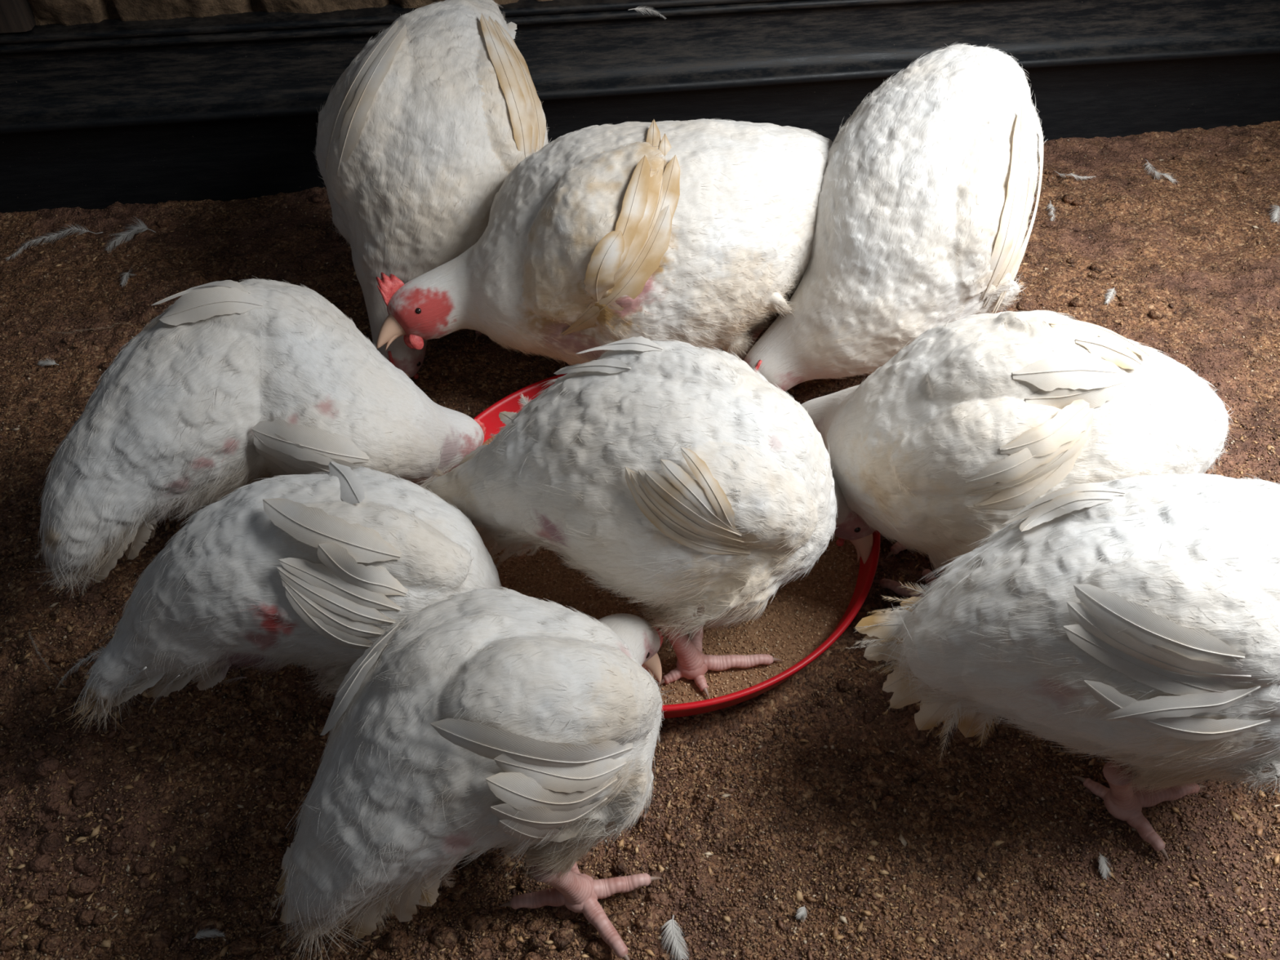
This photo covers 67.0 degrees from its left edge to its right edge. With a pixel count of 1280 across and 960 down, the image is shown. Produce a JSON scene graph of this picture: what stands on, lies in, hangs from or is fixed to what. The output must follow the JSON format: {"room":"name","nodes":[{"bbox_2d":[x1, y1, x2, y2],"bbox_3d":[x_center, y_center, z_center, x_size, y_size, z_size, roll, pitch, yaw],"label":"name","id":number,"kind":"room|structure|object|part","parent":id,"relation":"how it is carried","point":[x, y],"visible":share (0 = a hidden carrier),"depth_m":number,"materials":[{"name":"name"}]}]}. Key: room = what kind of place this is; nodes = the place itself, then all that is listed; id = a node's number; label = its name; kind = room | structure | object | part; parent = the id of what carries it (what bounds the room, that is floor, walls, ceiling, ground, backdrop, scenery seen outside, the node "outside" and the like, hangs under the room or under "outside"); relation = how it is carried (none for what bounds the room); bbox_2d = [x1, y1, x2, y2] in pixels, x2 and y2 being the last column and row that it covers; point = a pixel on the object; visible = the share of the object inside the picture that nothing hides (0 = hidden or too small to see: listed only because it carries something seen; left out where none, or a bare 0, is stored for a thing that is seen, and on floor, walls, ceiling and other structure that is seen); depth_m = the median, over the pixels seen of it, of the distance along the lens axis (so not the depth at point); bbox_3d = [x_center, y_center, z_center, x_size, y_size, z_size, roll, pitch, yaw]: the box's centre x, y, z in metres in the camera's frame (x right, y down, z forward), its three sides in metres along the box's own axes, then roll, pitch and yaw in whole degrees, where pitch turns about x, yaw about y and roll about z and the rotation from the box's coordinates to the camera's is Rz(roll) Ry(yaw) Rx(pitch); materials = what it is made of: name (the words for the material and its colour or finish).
{"room":"farm building","nodes":[
{"label":"farm building","id":0,"kind":"room"},
{"bbox_2d":[27,0,551,26],"bbox_3d":[0.415,-1.047,1.169,3.996,0.900,0.067,-6,46,-6],"label":"wall","id":1,"kind":"structure","parent":0,"point":[64,12],"depth_m":1.34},
{"bbox_2d":[0,0,35,33],"bbox_3d":[-0.881,-0.914,1.009,0.110,0.857,0.040,-6,46,-6],"label":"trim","id":2,"kind":"structure","parent":1,"relation":"attached to","point":[15,15],"depth_m":1.29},
{"bbox_2d":[0,0,1279,213],"bbox_3d":[0.402,-0.639,1.531,3.960,0.272,0.076,-6,46,-6],"label":"baseboard","id":3,"kind":"structure","parent":1,"relation":"attached to","point":[224,107],"depth_m":1.45,"materials":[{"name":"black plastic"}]},
{"bbox_2d":[627,6,666,19],"bbox_3d":[0.017,-0.646,1.339,0.064,0.010,0.026,25,51,22],"label":"feather","id":4,"kind":"object","parent":3,"relation":"on","point":[640,8],"visible":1,"depth_m":1.34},
{"bbox_2d":[0,120,1279,959],"bbox_3d":[-0.010,0.358,0.706,5.180,0.030,3.680,0,45,0],"label":"floor","id":5,"kind":"structure","parent":0,"point":[675,731],"depth_m":0.85,"materials":[{"name":"brown soil"}]},
{"bbox_2d":[28,629,65,687],"bbox_3d":[-0.547,0.163,0.888,0.006,0.020,0.079,-34,54,-29],"label":"feather","id":6,"kind":"object","parent":5,"relation":"on","point":[38,652],"visible":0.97,"depth_m":0.89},
{"bbox_2d":[36,357,58,366],"bbox_3d":[-0.728,-0.145,1.189,0.029,0.010,0.013,0,45,0],"label":"feather","id":7,"kind":"object","parent":5,"relation":"on","point":[49,362],"visible":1,"depth_m":1.19,"materials":[{"name":"white"}]},
{"bbox_2d":[6,224,102,261],"bbox_3d":[-0.853,-0.349,1.400,0.136,0.021,0.042,-24,50,-22],"label":"feather","id":8,"kind":"object","parent":5,"relation":"on","point":[77,228],"visible":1,"depth_m":1.41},
{"bbox_2d":[47,322,132,333],"bbox_3d":[-0.707,-0.194,1.236,0.110,0.013,0.014,-3,46,-3],"label":"feather","id":9,"kind":"object","parent":5,"relation":"on","point":[117,322],"visible":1,"depth_m":1.23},
{"bbox_2d":[119,266,136,286],"bbox_3d":[-0.700,-0.279,1.323,0.018,0.018,0.035,13,47,13],"label":"feather","id":10,"kind":"object","parent":5,"relation":"on","point":[128,273],"visible":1,"depth_m":1.32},
{"bbox_2d":[105,218,155,253],"bbox_3d":[-0.751,-0.354,1.406,0.077,0.033,0.048,-35,55,-30],"label":"feather","id":11,"kind":"object","parent":5,"relation":"on","point":[135,228],"visible":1,"depth_m":1.41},
{"bbox_2d":[191,928,226,939],"bbox_3d":[-0.322,0.339,0.722,0.025,0.007,0.008,0,45,0],"label":"feather","id":12,"kind":"object","parent":5,"relation":"on","point":[207,933],"visible":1,"depth_m":0.72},
{"bbox_2d":[29,275,486,596],"bbox_3d":[-0.359,-0.046,0.898,0.417,0.283,0.258,-26,51,-23],"label":"chicken","id":13,"kind":"object","parent":5,"relation":"on","point":[234,384],"visible":0.84,"depth_m":0.81},
{"bbox_2d":[53,464,502,732],"bbox_3d":[-0.282,0.103,0.768,0.370,0.260,0.172,-11,47,-11],"label":"chicken","id":14,"kind":"object","parent":5,"relation":"on","point":[281,571],"visible":0.82,"depth_m":0.69},
{"bbox_2d":[328,461,364,504],"bbox_3d":[-0.217,0.001,0.714,0.019,0.023,0.075,-24,50,-22],"label":"feather","id":15,"kind":"object","parent":14,"relation":"on","point":[352,491],"visible":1,"depth_m":0.71,"materials":[{"name":"white"}]},
{"bbox_2d":[313,0,551,378],"bbox_3d":[-0.236,-0.369,1.177,0.284,0.344,0.372,-17,48,-16],"label":"chicken","id":16,"kind":"object","parent":5,"relation":"on","point":[417,139],"visible":0.78,"depth_m":1.05},
{"bbox_3d":[-0.200,-0.236,1.235,0.061,0.070,0.091,0,46,0],"label":"leg","id":17,"kind":"part","parent":16,"relation":"part of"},
{"bbox_2d":[264,583,675,959],"bbox_3d":[-0.117,0.176,0.697,0.271,0.257,0.254,1,46,1],"label":"chicken","id":18,"kind":"object","parent":5,"relation":"on","point":[481,720],"visible":1,"depth_m":0.60},
{"bbox_3d":[-0.043,0.293,0.714,0.097,0.073,0.064,17,48,16],"label":"leg","id":19,"kind":"part","parent":18,"relation":"part of","materials":[{"name":"pink"}]},
{"bbox_2d":[376,118,832,366],"bbox_3d":[-0.009,-0.246,1.077,0.584,0.309,0.272,-16,48,-15],"label":"chicken","id":20,"kind":"object","parent":5,"relation":"on","point":[697,232],"visible":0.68,"depth_m":0.97},
{"bbox_3d":[0.104,-0.149,1.150,0.088,0.070,0.062,0,46,0],"label":"leg","id":21,"kind":"part","parent":20,"relation":"part of","materials":[{"name":"white"}]},
{"bbox_2d":[0,125,1279,959],"bbox_3d":[0.081,-0.124,1.180,2.168,0.030,1.390,0,45,0],"label":"wood shavings","id":22,"kind":"object","parent":5,"relation":"on","point":[1175,906],"visible":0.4,"depth_m":0.77},
{"bbox_2d":[0,127,1279,959],"bbox_3d":[0.148,-0.054,1.111,2.181,0.031,1.281,-6,46,-6],"label":"flakes","id":23,"kind":"object","parent":5,"relation":"on","point":[420,929],"visible":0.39,"depth_m":0.78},
{"bbox_2d":[444,373,880,718],"bbox_3d":[0.006,0.042,0.978,0.460,0.045,0.460,0,45,0],"label":"pan","id":24,"kind":"object","parent":5,"relation":"on","point":[491,419],"visible":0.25,"depth_m":0.88,"materials":[{"name":"red plastic"}]},
{"bbox_2d":[471,434,860,705],"bbox_3d":[0.006,0.047,0.983,0.433,0.009,0.433,0,45,0],"label":"feed","id":25,"kind":"object","parent":24,"relation":"in","point":[804,612],"visible":0.16,"depth_m":0.91,"materials":[{"name":"brown food"}]},
{"bbox_2d":[416,336,875,698],"bbox_3d":[0.011,0.013,0.819,0.442,0.281,0.230,-1,46,-1],"label":"chicken","id":26,"kind":"object","parent":25,"relation":"on","point":[674,475],"visible":0.92,"depth_m":0.73},
{"bbox_3d":[0.062,0.137,0.837,0.088,0.084,0.081,-35,55,-29],"label":"leg","id":27,"kind":"part","parent":26,"relation":"part of","materials":[{"name":"pink"}]},
{"bbox_2d":[660,915,688,959],"bbox_3d":[0.024,0.342,0.717,0.019,0.011,0.039,-11,46,-10],"label":"feather","id":28,"kind":"object","parent":5,"relation":"on","point":[673,926],"visible":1,"depth_m":0.72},
{"bbox_2d":[795,905,808,920],"bbox_3d":[0.123,0.328,0.733,0.009,0.008,0.013,26,51,23],"label":"feather","id":29,"kind":"object","parent":5,"relation":"on","point":[801,915],"visible":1,"depth_m":0.73,"materials":[{"name":"white"}]},
{"bbox_2d":[743,40,1046,391],"bbox_3d":[0.302,-0.275,1.084,0.262,0.339,0.435,25,50,22],"label":"chicken","id":30,"kind":"object","parent":5,"relation":"on","point":[930,184],"visible":0.87,"depth_m":0.98},
{"bbox_2d":[800,310,1233,596],"bbox_3d":[0.329,-0.018,0.863,0.399,0.295,0.235,8,46,8],"label":"chicken","id":31,"kind":"object","parent":5,"relation":"on","point":[980,418],"visible":0.83,"depth_m":0.76},
{"bbox_3d":[0.275,0.037,0.967,0.089,0.070,0.059,12,47,11],"label":"leg","id":32,"kind":"part","parent":31,"relation":"part of","materials":[{"name":"pink"}]},
{"bbox_3d":[0.277,0.093,0.917,0.059,0.062,0.076,-25,51,-23],"label":"leg","id":33,"kind":"part","parent":31,"relation":"part of","materials":[{"name":"pink"}]},
{"bbox_2d":[1046,200,1057,220],"bbox_3d":[0.619,-0.404,1.453,0.015,0.015,0.081,13,47,12],"label":"feather","id":34,"kind":"object","parent":5,"relation":"on","point":[1051,206],"visible":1,"depth_m":1.45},
{"bbox_2d":[844,469,1279,862],"bbox_3d":[0.403,0.121,0.733,0.473,0.285,0.224,-3,46,-2],"label":"chicken","id":35,"kind":"object","parent":5,"relation":"on","point":[1136,620],"visible":1,"depth_m":0.64},
{"bbox_3d":[0.407,0.240,0.775,0.071,0.060,0.081,35,55,29],"label":"leg","id":36,"kind":"part","parent":35,"relation":"part of","materials":[{"name":"pink"}]},
{"bbox_2d":[1053,170,1094,181],"bbox_3d":[0.688,-0.482,1.527,0.064,0.011,0.027,13,47,12],"label":"feather","id":37,"kind":"object","parent":5,"relation":"on","point":[1071,174],"visible":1,"depth_m":1.52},
{"bbox_2d":[1097,852,1111,879],"bbox_3d":[0.360,0.300,0.753,0.011,0.009,0.021,0,45,0],"label":"feather","id":38,"kind":"object","parent":5,"relation":"on","point":[1102,860],"visible":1,"depth_m":0.75,"materials":[{"name":"white"}]},
{"bbox_2d":[1104,287,1117,304],"bbox_3d":[0.634,-0.250,1.302,0.016,0.011,0.047,23,50,21],"label":"feather","id":39,"kind":"object","parent":5,"relation":"on","point":[1112,290],"visible":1,"depth_m":1.30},
{"bbox_2d":[1142,159,1177,183],"bbox_3d":[0.819,-0.491,1.538,0.037,0.018,0.079,-17,48,-16],"label":"feather","id":40,"kind":"object","parent":5,"relation":"on","point":[1157,175],"visible":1,"depth_m":1.53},
{"bbox_2d":[1269,204,1279,224],"bbox_3d":[0.952,-0.402,1.449,0.025,0.017,0.059,16,48,15],"label":"feather","id":41,"kind":"object","parent":5,"relation":"on","point":[1276,215],"visible":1,"depth_m":1.44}
]}

